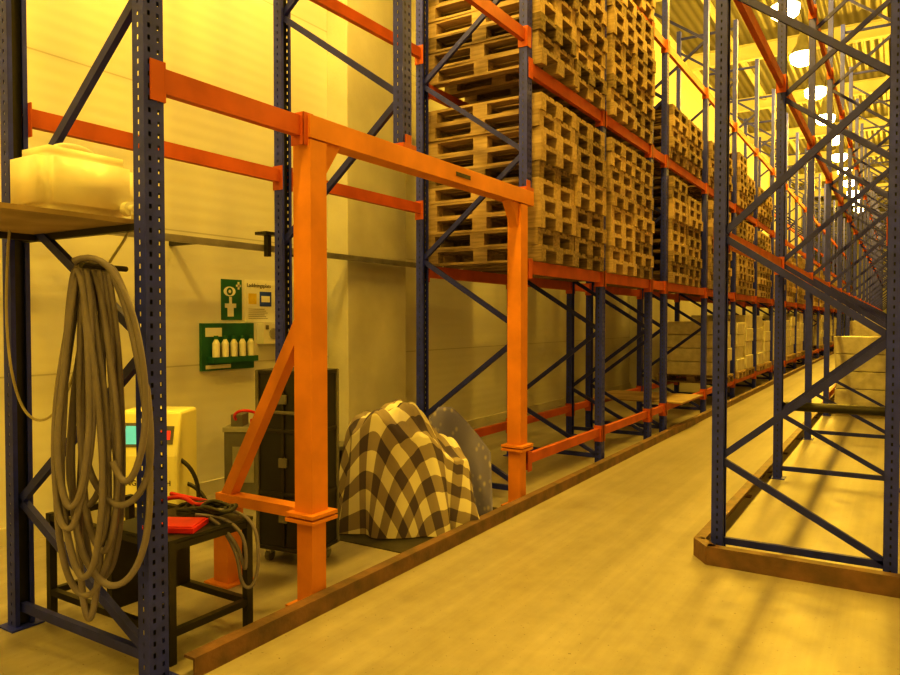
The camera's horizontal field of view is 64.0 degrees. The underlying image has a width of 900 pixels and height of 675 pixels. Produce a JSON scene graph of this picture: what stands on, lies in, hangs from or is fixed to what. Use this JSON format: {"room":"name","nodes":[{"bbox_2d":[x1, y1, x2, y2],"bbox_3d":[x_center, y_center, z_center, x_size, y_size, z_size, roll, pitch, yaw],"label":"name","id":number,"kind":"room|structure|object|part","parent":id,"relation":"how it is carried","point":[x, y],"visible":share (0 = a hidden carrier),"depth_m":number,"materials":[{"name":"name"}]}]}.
{"room":"warehouse","nodes":[
{"label":"warehouse","id":0,"kind":"room"},
{"bbox_2d":[327,0,405,440],"bbox_3d":[-0.913,-3.147,8.013,0.280,9.000,1.050,1,2,32],"label":"pillar","id":1,"kind":"structure","parent":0,"point":[367,301],"depth_m":7.78,"materials":[{"name":"white paint"}]},
{"bbox_2d":[0,0,820,528],"bbox_3d":[10.608,-3.608,26.898,0.200,9.000,67.000,1,2,32],"label":"wall","id":2,"kind":"structure","parent":0,"point":[224,44],"depth_m":6.45,"materials":[{"name":"white paint"}]},
{"bbox_2d":[199,323,257,370],"bbox_3d":[-1.989,0.081,6.530,0.110,0.420,0.600,1,2,32],"label":"station","id":3,"kind":"object","parent":2,"relation":"attached to","point":[222,346],"visible":1,"depth_m":6.48,"materials":[{"name":"green plastic"}]},
{"bbox_2d":[221,279,241,319],"bbox_3d":[-2.000,-0.346,6.597,0.009,0.370,0.240,1,2,32],"label":"sign","id":4,"kind":"object","parent":2,"relation":"attached to","point":[231,290],"depth_m":6.59,"materials":[{"name":"green plastic"}]},
{"bbox_2d":[245,279,274,321],"bbox_3d":[-1.816,-0.348,6.894,0.007,0.400,0.380,1,2,32],"label":"poster","id":5,"kind":"object","parent":2,"relation":"attached to","point":[259,294],"visible":1,"depth_m":6.88,"materials":[{"name":"paper"}]},
{"bbox_2d":[257,323,274,343],"bbox_3d":[-1.733,-0.039,6.933,0.115,0.200,0.240,1,2,32],"label":"switch box","id":6,"kind":"object","parent":2,"relation":"attached to","point":[265,331],"visible":0.8,"depth_m":6.85,"materials":[{"name":"white plastic"}]},
{"bbox_2d":[108,231,441,267],"bbox_3d":[-1.945,-0.833,6.267,0.440,0.220,6.600,1,2,32],"label":"rail","id":7,"kind":"object","parent":2,"relation":"attached to","point":[174,240],"depth_m":6.39,"materials":[{"name":"grey metal"}]},
{"bbox_2d":[0,377,657,547],"bbox_3d":[10.706,0.832,26.945,0.030,0.120,67.000,1,2,32],"label":"baseboard","id":8,"kind":"structure","parent":2,"relation":"attached to","point":[209,487],"depth_m":10.48,"materials":[{"name":"concrete"}]},
{"bbox_2d":[0,349,899,674],"bbox_3d":[16.714,1.084,23.196,14.600,0.200,67.400,1,2,32],"label":"floor","id":9,"kind":"structure","parent":0,"point":[603,575],"depth_m":4.14,"materials":[{"name":"concrete"}]},
{"bbox_2d":[46,494,252,666],"bbox_3d":[-1.541,1.178,3.676,0.998,0.565,0.490,1,2,32],"label":"work table","id":10,"kind":"object","parent":9,"relation":"on","point":[179,545],"visible":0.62,"depth_m":3.55,"materials":[{"name":"black metal"}]},
{"bbox_2d":[142,517,208,533],"bbox_3d":[-1.304,0.886,3.408,0.260,0.030,0.180,0,1,3],"label":"binder","id":11,"kind":"object","parent":10,"relation":"on","point":[180,525],"visible":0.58,"depth_m":3.38,"materials":[{"name":"paint"}]},
{"bbox_2d":[161,492,259,588],"bbox_3d":[-1.261,1.027,3.644,0.639,0.423,0.213,1,2,32],"label":"cables","id":12,"kind":"object","parent":10,"relation":"on","point":[212,509],"visible":0.98,"depth_m":3.55,"materials":[{"name":"black rubber"}]},
{"bbox_2d":[124,406,206,519],"bbox_3d":[-1.829,0.968,5.006,0.926,0.920,0.514,0,1,2],"label":"charger","id":13,"kind":"object","parent":9,"relation":"on","point":[182,478],"visible":0.21,"depth_m":4.96,"materials":[{"name":"grey plastic"}]},
{"bbox_3d":[-2.070,1.006,5.081,0.440,0.840,0.343,0,1,2],"label":"panel","id":14,"kind":"part","parent":13,"relation":"part of","materials":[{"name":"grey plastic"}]},
{"bbox_2d":[222,409,255,494],"bbox_3d":[-1.689,0.994,6.064,0.383,0.815,0.351,0,1,2],"label":"box","id":15,"kind":"object","parent":9,"relation":"on","point":[234,433],"visible":0.45,"depth_m":5.97,"materials":[{"name":"grey plastic"}]},
{"bbox_2d":[255,367,338,559],"bbox_3d":[-0.990,0.820,4.662,0.424,1.231,0.342,1,2,24],"label":"cabinet","id":16,"kind":"object","parent":9,"relation":"on","point":[275,455],"visible":0.59,"depth_m":4.58,"materials":[{"name":"black metal"}]},
{"bbox_2d":[339,441,343,468],"bbox_3d":[-0.916,1.126,5.696,0.280,0.570,0.280,1,2,32],"label":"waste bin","id":17,"kind":"object","parent":9,"relation":"on","point":[341,443],"visible":0.06,"depth_m":5.58,"materials":[{"name":"black plastic"}]},
{"bbox_2d":[204,114,533,606],"bbox_3d":[-0.354,0.064,5.154,0.860,2.720,2.760,1,2,32],"label":"frame","id":18,"kind":"object","parent":9,"relation":"on","point":[304,348],"visible":0.86,"depth_m":3.95,"materials":[{"name":"orange paint"}]},
{"bbox_2d":[339,507,496,552],"bbox_3d":[-0.333,1.411,5.580,0.960,0.006,1.350,1,2,32],"label":"rubber floor mat","id":19,"kind":"object","parent":9,"relation":"on","point":[400,545],"visible":0.07,"depth_m":5.02,"materials":[{"name":"black rubber"}]},
{"bbox_2d":[339,399,479,538],"bbox_3d":[-0.317,0.942,5.344,1.123,0.930,0.597,0,1,0],"label":"blanket","id":20,"kind":"object","parent":19,"relation":"on","point":[399,477],"visible":0.97,"depth_m":5.14,"materials":[{"name":"fabric"}]},
{"bbox_2d":[429,407,492,514],"bbox_3d":[0.077,0.983,5.751,0.530,0.840,0.187,0,1,2],"label":"cloth","id":21,"kind":"object","parent":19,"relation":"on","point":[447,421],"visible":0.47,"depth_m":5.75,"materials":[{"name":"grey fabric"}]},
{"bbox_2d":[0,0,853,674],"bbox_3d":[12.418,-2.684,25.919,1.210,7.200,53.540,1,2,32],"label":"rack","id":22,"kind":"object","parent":9,"relation":"on","point":[157,83],"visible":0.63,"depth_m":5.08,"materials":[{"name":"blue metal"}]},
{"bbox_2d":[0,202,139,242],"bbox_3d":[-1.933,-0.483,3.001,0.970,0.050,1.060,1,2,32],"label":"shelf","id":23,"kind":"object","parent":22,"relation":"attached to","point":[24,221],"visible":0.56,"depth_m":3.10,"materials":[{"name":"wood"}]},
{"bbox_2d":[10,143,133,217],"bbox_3d":[-1.632,-0.683,3.162,0.365,0.338,0.440,1,2,32],"label":"canister","id":24,"kind":"object","parent":23,"relation":"on","point":[60,176],"visible":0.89,"depth_m":3.04,"materials":[{"name":"plastic"}]},
{"bbox_2d":[5,215,133,421],"bbox_3d":[-1.743,-0.089,3.235,0.676,0.944,0.108,0,1,12],"label":"supply hose","id":25,"kind":"object","parent":24,"relation":"attached to","point":[132,216],"visible":0.54,"depth_m":3.33,"materials":[{"name":"grey rubber"}]},
{"bbox_3d":[-1.659,-0.816,3.176,0.036,0.073,0.233,1,2,32],"label":"handle","id":26,"kind":"part","parent":24,"relation":"part of","materials":[{"name":"plastic"}]},
{"bbox_3d":[-1.425,-0.574,3.212,0.065,0.064,0.064,1,2,32],"label":"spout","id":27,"kind":"part","parent":24,"relation":"part of","materials":[{"name":"white plastic"}]},
{"bbox_2d":[51,254,153,621],"bbox_3d":[-1.451,0.431,3.023,0.426,1.541,0.234,0,1,-7],"label":"coil","id":28,"kind":"object","parent":22,"relation":"hanging from","point":[91,306],"visible":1,"depth_m":2.98,"materials":[{"name":"rubber"}]},
{"bbox_2d":[425,92,576,270],"bbox_3d":[0.468,-1.392,6.802,1.235,1.439,0.828,1,2,32],"label":"pallet stack","id":29,"kind":"object","parent":22,"relation":"on","point":[479,243],"visible":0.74,"depth_m":6.51,"materials":[{"name":"brown wood"}]},
{"bbox_2d":[425,0,578,103],"bbox_3d":[0.468,-3.072,6.759,1.252,1.439,0.831,1,2,32],"label":"pallet stack","id":30,"kind":"object","parent":22,"relation":"in","point":[487,61],"visible":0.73,"depth_m":6.56,"materials":[{"name":"brown wood"}]},
{"bbox_2d":[480,116,606,274],"bbox_3d":[0.904,-1.409,7.500,1.249,1.439,0.832,1,2,32],"label":"pallet stack","id":31,"kind":"object","parent":22,"relation":"in","point":[590,181],"visible":0.28,"depth_m":7.18,"materials":[{"name":"brown wood"}]},
{"bbox_2d":[482,0,607,114],"bbox_3d":[0.901,-3.089,7.462,1.245,1.439,0.830,1,2,32],"label":"pallet stack","id":32,"kind":"object","parent":22,"relation":"on","point":[591,17],"visible":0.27,"depth_m":7.18,"materials":[{"name":"brown wood"}]},
{"bbox_2d":[533,137,636,278],"bbox_3d":[1.427,-1.430,8.335,1.252,1.439,0.831,1,2,32],"label":"pallet stack","id":33,"kind":"object","parent":22,"relation":"on","point":[621,206],"visible":0.34,"depth_m":7.98,"materials":[{"name":"brown wood"}]},
{"bbox_2d":[566,0,637,134],"bbox_3d":[1.427,-3.109,8.295,1.235,1.439,0.828,1,2,32],"label":"pallet stack","id":34,"kind":"object","parent":22,"relation":"on","point":[621,98],"visible":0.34,"depth_m":7.94,"materials":[{"name":"brown wood"}]},
{"bbox_2d":[549,153,654,281],"bbox_3d":[1.812,-1.445,8.962,1.245,1.439,0.830,1,2,32],"label":"pallet stack","id":35,"kind":"object","parent":22,"relation":"on","point":[643,223],"visible":0.23,"depth_m":8.67,"materials":[{"name":"brown wood"}]},
{"bbox_2d":[606,9,655,147],"bbox_3d":[1.816,-3.124,8.918,1.249,1.439,0.832,1,2,32],"label":"pallet stack","id":36,"kind":"object","parent":22,"relation":"on","point":[644,63],"visible":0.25,"depth_m":8.63,"materials":[{"name":"brown wood"}]},
{"bbox_2d":[633,0,655,21],"bbox_3d":[1.812,-4.644,8.883,1.245,1.439,0.830,1,2,32],"label":"pallet stack","id":37,"kind":"object","parent":22,"relation":"on","point":[647,7],"visible":0.15,"depth_m":8.83,"materials":[{"name":"brown wood"}]},
{"bbox_2d":[606,176,687,286],"bbox_3d":[2.699,-1.479,10.371,1.235,1.439,0.828,1,2,32],"label":"pallet stack","id":38,"kind":"object","parent":22,"relation":"in","point":[677,189],"visible":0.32,"depth_m":10.01,"materials":[{"name":"brown wood"}]},
{"bbox_2d":[593,390,702,403],"bbox_3d":[2.890,0.875,10.688,1.400,0.018,1.250,1,2,32],"label":"plywood sheet","id":39,"kind":"object","parent":22,"relation":"on","point":[673,398],"visible":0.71,"depth_m":10.60,"materials":[{"name":"brown wood"}]},
{"bbox_2d":[621,104,688,170],"bbox_3d":[2.692,-2.799,10.338,1.241,0.719,0.826,1,2,32],"label":"pallet stack","id":40,"kind":"object","parent":22,"relation":"on","point":[678,121],"visible":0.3,"depth_m":9.97,"materials":[{"name":"brown wood"}]},
{"bbox_2d":[619,196,702,288],"bbox_3d":[3.177,-1.426,11.129,1.246,1.295,0.828,1,2,32],"label":"pallet stack","id":41,"kind":"object","parent":22,"relation":"on","point":[694,227],"visible":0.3,"depth_m":10.79,"materials":[{"name":"brown wood"}]},
{"bbox_2d":[653,119,702,179],"bbox_3d":[3.169,-2.818,11.101,1.241,0.719,0.826,1,2,32],"label":"pallet stack","id":42,"kind":"object","parent":22,"relation":"on","point":[694,163],"visible":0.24,"depth_m":10.76,"materials":[{"name":"brown wood"}]},
{"bbox_2d":[653,200,713,291],"bbox_3d":[3.944,-1.528,12.363,1.235,1.439,0.828,1,2,32],"label":"pallet stack","id":43,"kind":"object","parent":22,"relation":"in","point":[710,202],"visible":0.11,"depth_m":11.73,"materials":[{"name":"brown wood"}]},
{"bbox_2d":[673,140,713,194],"bbox_3d":[3.937,-2.848,12.330,1.241,0.719,0.826,1,2,32],"label":"pallet stack","id":44,"kind":"object","parent":22,"relation":"on","point":[711,143],"visible":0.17,"depth_m":11.77,"materials":[{"name":"brown wood"}]},
{"bbox_2d":[657,321,733,383],"bbox_3d":[4.582,0.258,13.420,1.200,1.116,0.801,1,2,32],"label":"load","id":45,"kind":"object","parent":22,"relation":"on","point":[685,360],"visible":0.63,"depth_m":13.16,"materials":[{"name":"cardboard"},{"name":"plastic wrap"},{"name":"wood"}]},
{"bbox_2d":[668,212,731,292],"bbox_3d":[4.418,-1.546,13.121,1.249,1.439,0.832,1,2,32],"label":"pallet stack","id":46,"kind":"object","parent":22,"relation":"in","point":[730,253],"visible":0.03,"depth_m":13.08,"materials":[{"name":"brown wood"}]},
{"bbox_2d":[687,157,732,200],"bbox_3d":[4.414,-2.866,13.093,1.241,0.719,0.826,1,2,32],"label":"pallet stack","id":47,"kind":"object","parent":22,"relation":"on","point":[698,197],"visible":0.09,"depth_m":13.02,"materials":[{"name":"brown wood"}]},
{"bbox_2d":[680,323,745,378],"bbox_3d":[5.271,0.244,14.522,1.200,1.091,0.801,1,2,32],"label":"load","id":48,"kind":"object","parent":22,"relation":"on","point":[740,371],"visible":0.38,"depth_m":14.16,"materials":[{"name":"cardboard"},{"name":"plastic wrap"},{"name":"wood"}]},
{"bbox_2d":[682,221,746,295],"bbox_3d":[5.216,-1.578,14.398,1.235,1.439,0.828,1,2,32],"label":"pallet stack","id":49,"kind":"object","parent":22,"relation":"in","point":[741,229],"visible":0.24,"depth_m":14.04,"materials":[{"name":"brown wood"}]},
{"bbox_2d":[691,315,754,375],"bbox_3d":[5.801,0.147,15.368,1.200,1.243,0.801,1,2,32],"label":"load","id":50,"kind":"object","parent":22,"relation":"on","point":[747,319],"visible":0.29,"depth_m":14.97,"materials":[{"name":"cardboard"},{"name":"plastic wrap"},{"name":"wood"}]},
{"bbox_2d":[701,152,747,211],"bbox_3d":[5.216,-3.041,14.357,1.237,1.007,0.822,1,2,32],"label":"pallet stack","id":51,"kind":"object","parent":22,"relation":"in","point":[742,169],"visible":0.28,"depth_m":13.97,"materials":[{"name":"brown wood"}]},
{"bbox_2d":[697,223,754,296],"bbox_3d":[5.692,-1.596,15.160,1.252,1.439,0.831,1,2,32],"label":"pallet stack","id":52,"kind":"object","parent":22,"relation":"in","point":[750,229],"visible":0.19,"depth_m":14.82,"materials":[{"name":"brown wood"}]},
{"bbox_2d":[710,231,765,297],"bbox_3d":[6.488,-1.627,16.433,1.235,1.439,0.828,1,2,32],"label":"pallet stack","id":53,"kind":"object","parent":22,"relation":"in","point":[761,275],"visible":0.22,"depth_m":16.06,"materials":[{"name":"brown wood"}]},
{"bbox_2d":[730,175,755,215],"bbox_3d":[5.686,-2.916,15.128,1.241,0.719,0.826,1,2,32],"label":"pallet stack","id":54,"kind":"object","parent":22,"relation":"on","point":[750,183],"visible":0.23,"depth_m":14.76,"materials":[{"name":"brown wood"}]},
{"bbox_2d":[737,187,766,224],"bbox_3d":[6.481,-2.947,16.399,1.241,0.719,0.826,1,2,32],"label":"pallet stack","id":55,"kind":"object","parent":22,"relation":"on","point":[762,208],"visible":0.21,"depth_m":16.04,"materials":[{"name":"brown wood"}]},
{"bbox_2d":[736,241,774,300],"bbox_3d":[7.760,-1.677,18.467,1.235,1.439,0.828,1,2,32],"label":"pallet stack","id":56,"kind":"object","parent":22,"relation":"in","point":[774,241],"visible":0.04,"depth_m":17.83,"materials":[{"name":"brown wood"}]},
{"bbox_2d":[745,196,772,228],"bbox_3d":[6.958,-2.966,17.162,1.241,0.719,0.826,1,2,32],"label":"pallet stack","id":57,"kind":"object","parent":22,"relation":"on","point":[769,207],"visible":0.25,"depth_m":16.82,"materials":[{"name":"brown wood"}]},
{"bbox_2d":[756,316,764,371],"bbox_3d":[6.543,0.121,16.555,1.200,1.237,0.801,1,2,32],"label":"load","id":58,"kind":"object","parent":22,"relation":"on","point":[760,365],"visible":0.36,"depth_m":16.20,"materials":[{"name":"white cardboard"}]},
{"bbox_2d":[760,321,771,368],"bbox_3d":[7.073,0.156,17.404,1.200,1.125,0.801,1,2,32],"label":"load","id":59,"kind":"object","parent":22,"relation":"on","point":[765,324],"visible":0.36,"depth_m":17.00,"materials":[{"name":"white cardboard"}]},
{"bbox_2d":[762,316,773,365],"bbox_3d":[7.815,0.072,18.590,1.200,1.236,0.801,1,2,32],"label":"load","id":60,"kind":"object","parent":22,"relation":"on","point":[766,318],"visible":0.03,"depth_m":18.00,"materials":[{"name":"white cardboard"}]},
{"bbox_2d":[765,236,771,298],"bbox_3d":[6.961,-1.646,17.191,1.249,1.439,0.832,1,2,32],"label":"pallet stack","id":61,"kind":"object","parent":22,"relation":"in","point":[768,271],"visible":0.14,"depth_m":16.88,"materials":[{"name":"brown wood"}]},
{"bbox_2d":[747,249,792,302],"bbox_3d":[9.031,-1.727,20.501,1.252,1.439,0.831,1,2,32],"label":"pallet stack","id":62,"kind":"object","parent":22,"relation":"in","point":[789,298],"visible":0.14,"depth_m":20.13,"materials":[{"name":"brown wood"}]},
{"bbox_2d":[762,256,801,303],"bbox_3d":[10.303,-1.777,22.537,1.235,1.439,0.828,1,2,32],"label":"pallet stack","id":63,"kind":"object","parent":22,"relation":"in","point":[799,259],"visible":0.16,"depth_m":21.98,"materials":[{"name":"brown wood"}]},
{"bbox_2d":[763,313,804,355],"bbox_3d":[10.888,-0.105,23.506,1.200,1.349,0.801,1,2,32],"label":"load","id":64,"kind":"object","parent":22,"relation":"on","point":[799,315],"visible":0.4,"depth_m":23.05,"materials":[{"name":"white cardboard"}]},
{"bbox_2d":[766,258,805,304],"bbox_3d":[10.780,-1.795,23.299,1.252,1.439,0.831,1,2,32],"label":"pallet stack","id":65,"kind":"object","parent":22,"relation":"in","point":[803,260],"visible":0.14,"depth_m":22.93,"materials":[{"name":"brown wood"}]},
{"bbox_2d":[786,320,791,360],"bbox_3d":[9.086,0.074,20.626,1.200,1.133,0.801,1,2,32],"label":"load","id":66,"kind":"object","parent":22,"relation":"on","point":[788,356],"visible":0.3,"depth_m":20.26,"materials":[{"name":"white cardboard"}]},
{"bbox_2d":[786,317,795,358],"bbox_3d":[9.616,0.002,21.472,1.200,1.235,0.801,1,2,32],"label":"load","id":67,"kind":"object","parent":22,"relation":"on","point":[792,319],"visible":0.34,"depth_m":21.08,"materials":[{"name":"white cardboard"}]},
{"bbox_2d":[791,257,795,302],"bbox_3d":[9.509,-1.673,21.260,1.246,1.295,0.828,1,2,32],"label":"pallet stack","id":68,"kind":"object","parent":22,"relation":"on","point":[793,293],"visible":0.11,"depth_m":20.90,"materials":[{"name":"brown wood"}]},
{"bbox_2d":[796,322,800,356],"bbox_3d":[10.358,0.051,22.661,1.200,1.078,0.801,1,2,32],"label":"load","id":69,"kind":"object","parent":22,"relation":"on","point":[798,353],"visible":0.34,"depth_m":22.34,"materials":[{"name":"white cardboard"}]},
{"bbox_2d":[787,268,818,306],"bbox_3d":[13.320,-1.895,27.364,1.249,1.439,0.832,1,2,32],"label":"pallet stack","id":70,"kind":"object","parent":22,"relation":"in","point":[817,299],"visible":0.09,"depth_m":27.10,"materials":[{"name":"brown wood"}]},
{"bbox_2d":[813,266,816,305],"bbox_3d":[12.847,-1.876,26.606,1.235,1.439,0.828,1,2,32],"label":"pallet stack","id":71,"kind":"object","parent":22,"relation":"in","point":[815,267],"visible":0.09,"depth_m":26.11,"materials":[{"name":"brown wood"}]},
{"bbox_2d":[813,320,821,348],"bbox_3d":[14.174,-0.122,28.765,1.200,1.127,0.801,1,2,32],"label":"load","id":72,"kind":"object","parent":22,"relation":"on","point":[814,322],"visible":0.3,"depth_m":28.23,"materials":[{"name":"white cardboard"}]},
{"bbox_2d":[813,315,823,347],"bbox_3d":[14.704,-0.248,29.610,1.200,1.337,0.801,1,2,32],"label":"load","id":73,"kind":"object","parent":22,"relation":"on","point":[821,317],"visible":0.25,"depth_m":29.10,"materials":[{"name":"white cardboard"}]},
{"bbox_2d":[819,270,822,306],"bbox_3d":[14.118,-1.926,28.640,1.252,1.439,0.831,1,2,32],"label":"pallet stack","id":74,"kind":"object","parent":22,"relation":"in","point":[821,271],"visible":0.1,"depth_m":28.24,"materials":[{"name":"brown wood"}]},
{"bbox_2d":[830,315,831,344],"bbox_3d":[16.717,-0.349,32.831,1.200,1.381,0.801,1,2,32],"label":"load","id":75,"kind":"object","parent":22,"relation":"on","point":[830,315],"visible":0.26,"depth_m":32.75,"materials":[{"name":"brown cardboard"}]},
{"bbox_2d":[830,320,833,344],"bbox_3d":[17.247,-0.255,33.682,1.200,1.151,0.801,1,2,32],"label":"load","id":76,"kind":"object","parent":22,"relation":"on","point":[831,321],"visible":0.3,"depth_m":33.28,"materials":[{"name":"white cardboard"}]},
{"bbox_2d":[834,318,836,336],"bbox_3d":[18.519,-0.351,35.715,1.200,1.246,0.801,1,2,32],"label":"load","id":77,"kind":"object","parent":22,"relation":"on","point":[835,323],"visible":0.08,"depth_m":35.37,"materials":[{"name":"brown cardboard"}]},
{"bbox_2d":[184,351,833,674],"bbox_3d":[12.643,0.890,25.158,0.071,0.091,51.980,1,2,32],"label":"guard rail","id":78,"kind":"object","parent":9,"relation":"on","point":[208,657],"visible":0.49,"depth_m":4.33,"materials":[{"name":"metal"}]},
{"bbox_2d":[693,394,899,597],"bbox_3d":[15.621,0.884,24.873,2.436,0.116,49.306,1,2,32],"label":"guard rail","id":79,"kind":"object","parent":9,"relation":"on","point":[871,581],"visible":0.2,"depth_m":4.34,"materials":[{"name":"paint"}]},
{"bbox_2d":[711,0,899,573],"bbox_3d":[15.159,-2.666,25.173,1.110,7.200,49.120,1,2,32],"label":"rack","id":80,"kind":"object","parent":9,"relation":"on","point":[724,241],"visible":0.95,"depth_m":4.74,"materials":[{"name":"blue metal"}]},
{"bbox_2d":[783,401,884,415],"bbox_3d":[3.682,0.682,6.883,0.970,0.090,0.105,1,2,32],"label":"beam","id":81,"kind":"structure","parent":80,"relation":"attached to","point":[807,407],"depth_m":6.83,"materials":[{"name":"brown metal"}]},
{"bbox_2d":[822,336,885,416],"bbox_3d":[6.855,0.621,11.961,1.200,1.274,0.801,1,2,32],"label":"load","id":82,"kind":"object","parent":9,"relation":"on","point":[868,379],"visible":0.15,"depth_m":11.65,"materials":[{"name":"cardboard"},{"name":"plastic wrap"},{"name":"wood"}]},
{"bbox_2d":[850,321,884,335],"bbox_3d":[8.906,0.412,15.239,1.200,1.532,0.801,1,2,32],"label":"load","id":83,"kind":"object","parent":9,"relation":"on","point":[856,328],"visible":0.02,"depth_m":15.00,"materials":[{"name":"brown cardboard"}]},
{"bbox_2d":[629,289,643,387],"bbox_3d":[4.320,-3.351,16.385,0.280,9.000,0.500,1,2,32],"label":"wall column","id":84,"kind":"structure","parent":0,"point":[633,299],"depth_m":16.29,"materials":[{"name":"concrete"}]},
{"bbox_2d":[729,115,731,314],"bbox_3d":[9.619,-3.558,24.863,0.280,9.000,0.500,1,2,32],"label":"wall column","id":85,"kind":"structure","parent":0,"point":[730,115],"depth_m":24.52,"materials":[{"name":"concrete"}]},
{"bbox_2d":[767,168,775,313],"bbox_3d":[14.918,-3.766,33.341,0.280,9.000,0.500,1,2,32],"label":"wall column","id":86,"kind":"structure","parent":0,"point":[775,168],"depth_m":33.06,"materials":[{"name":"concrete"}]},
{"bbox_2d":[654,0,890,219],"bbox_3d":[16.714,-8.114,22.971,14.600,0.200,67.400,1,2,32],"label":"ceiling","id":87,"kind":"structure","parent":0,"point":[688,14],"depth_m":20.37,"materials":[{"name":"metal"}]},
{"bbox_2d":[656,0,890,225],"bbox_3d":[16.714,-7.804,22.979,14.200,0.420,67.000,1,2,32],"label":"roof beams","id":88,"kind":"structure","parent":87,"relation":"attached to","point":[746,53],"depth_m":22.40,"materials":[{"name":"metal"}]},
{"bbox_2d":[771,0,800,21],"bbox_3d":[6.365,-6.681,13.669,0.540,1.310,0.540,1,2,32],"label":"lamp","id":89,"kind":"object","parent":88,"relation":"hanging from","point":[793,5],"visible":0.34,"depth_m":13.50,"materials":[{"name":"metal"}]},
{"bbox_3d":[6.365,-6.811,13.666,0.540,1.050,0.540,1,2,32],"label":"lamp shade","id":90,"kind":"part","parent":89,"relation":"part of","materials":[{"name":"metal"}]},
{"bbox_2d":[789,31,808,66],"bbox_3d":[7.902,-6.741,16.128,0.540,1.310,0.540,1,2,32],"label":"lamp","id":91,"kind":"object","parent":88,"relation":"hanging from","point":[799,56],"visible":0.72,"depth_m":16.01,"materials":[{"name":"metal"}]},
{"bbox_3d":[7.902,-6.226,16.140,0.520,0.280,0.520,1,2,32],"label":"glass","id":92,"kind":"part","parent":91,"relation":"part of","materials":[{"name":"white glass"}]},
{"bbox_2d":[804,68,826,99],"bbox_3d":[9.439,-6.801,18.586,0.540,1.310,0.540,1,2,32],"label":"lamp","id":93,"kind":"object","parent":88,"relation":"hanging from","point":[821,88],"visible":0.59,"depth_m":18.43,"materials":[{"name":"metal"}]},
{"bbox_3d":[9.439,-6.286,18.599,0.520,0.280,0.520,1,2,32],"label":"glass","id":94,"kind":"part","parent":93,"relation":"part of","materials":[{"name":"white glass"}]},
{"bbox_2d":[816,80,835,125],"bbox_3d":[10.975,-6.861,21.045,0.540,1.310,0.540,1,2,32],"label":"lamp","id":95,"kind":"object","parent":88,"relation":"hanging from","point":[822,112],"visible":0.54,"depth_m":20.96,"materials":[{"name":"metal"}]},
{"bbox_3d":[10.975,-6.346,21.058,0.520,0.280,0.520,1,2,32],"label":"glass","id":96,"kind":"part","parent":95,"relation":"part of","materials":[{"name":"white glass"}]},
{"bbox_2d":[826,105,838,145],"bbox_3d":[12.512,-6.921,23.503,0.540,1.310,0.540,1,2,32],"label":"lamp","id":97,"kind":"object","parent":88,"relation":"hanging from","point":[835,141],"visible":0.28,"depth_m":23.34,"materials":[{"name":"metal"}]},
{"bbox_3d":[12.512,-6.407,23.516,0.520,0.280,0.520,1,2,32],"label":"glass","id":98,"kind":"part","parent":97,"relation":"part of","materials":[{"name":"white glass"}]},
{"bbox_2d":[832,144,847,161],"bbox_3d":[14.049,-6.981,25.962,0.540,1.310,0.540,1,2,32],"label":"lamp","id":99,"kind":"object","parent":88,"relation":"hanging from","point":[835,155],"visible":0.41,"depth_m":25.86,"materials":[{"name":"metal"}]},
{"bbox_3d":[14.049,-7.111,25.959,0.540,1.050,0.540,1,2,32],"label":"lamp shade","id":100,"kind":"part","parent":99,"relation":"part of","materials":[{"name":"metal"}]},
{"bbox_3d":[14.049,-6.467,25.975,0.520,0.280,0.520,1,2,32],"label":"glass","id":101,"kind":"part","parent":99,"relation":"part of","materials":[{"name":"white glass"}]},
{"bbox_2d":[837,158,847,175],"bbox_3d":[15.586,-7.042,28.421,0.540,1.310,0.540,1,2,32],"label":"lamp","id":102,"kind":"object","parent":88,"relation":"hanging from","point":[846,160],"visible":0.3,"depth_m":28.27,"materials":[{"name":"metal"}]},
{"bbox_3d":[15.586,-7.171,28.418,0.540,1.050,0.540,1,2,32],"label":"lamp shade","id":103,"kind":"part","parent":102,"relation":"part of","materials":[{"name":"metal"}]},
{"bbox_2d":[843,176,853,186],"bbox_3d":[17.122,-7.102,30.879,0.540,1.310,0.540,1,2,32],"label":"lamp","id":104,"kind":"object","parent":88,"relation":"hanging from","point":[845,180],"visible":0.26,"depth_m":30.77,"materials":[{"name":"metal"}]},
{"bbox_3d":[17.122,-6.587,30.892,0.520,0.280,0.520,1,2,32],"label":"glass","id":105,"kind":"part","parent":104,"relation":"part of","materials":[{"name":"white glass"}]},
{"bbox_2d":[797,198,801,312],"bbox_3d":[20.218,-3.973,41.819,0.280,9.000,0.500,1,2,32],"label":"wall column","id":106,"kind":"structure","parent":0,"point":[800,199],"depth_m":41.52,"materials":[{"name":"concrete"}]},
{"bbox_2d":[820,223,886,335],"bbox_3d":[34.519,-4.211,51.569,14.200,9.000,0.200,1,2,32],"label":"wall","id":107,"kind":"structure","parent":0,"point":[885,250],"depth_m":53.89,"materials":[{"name":"white paint"}]}
]}

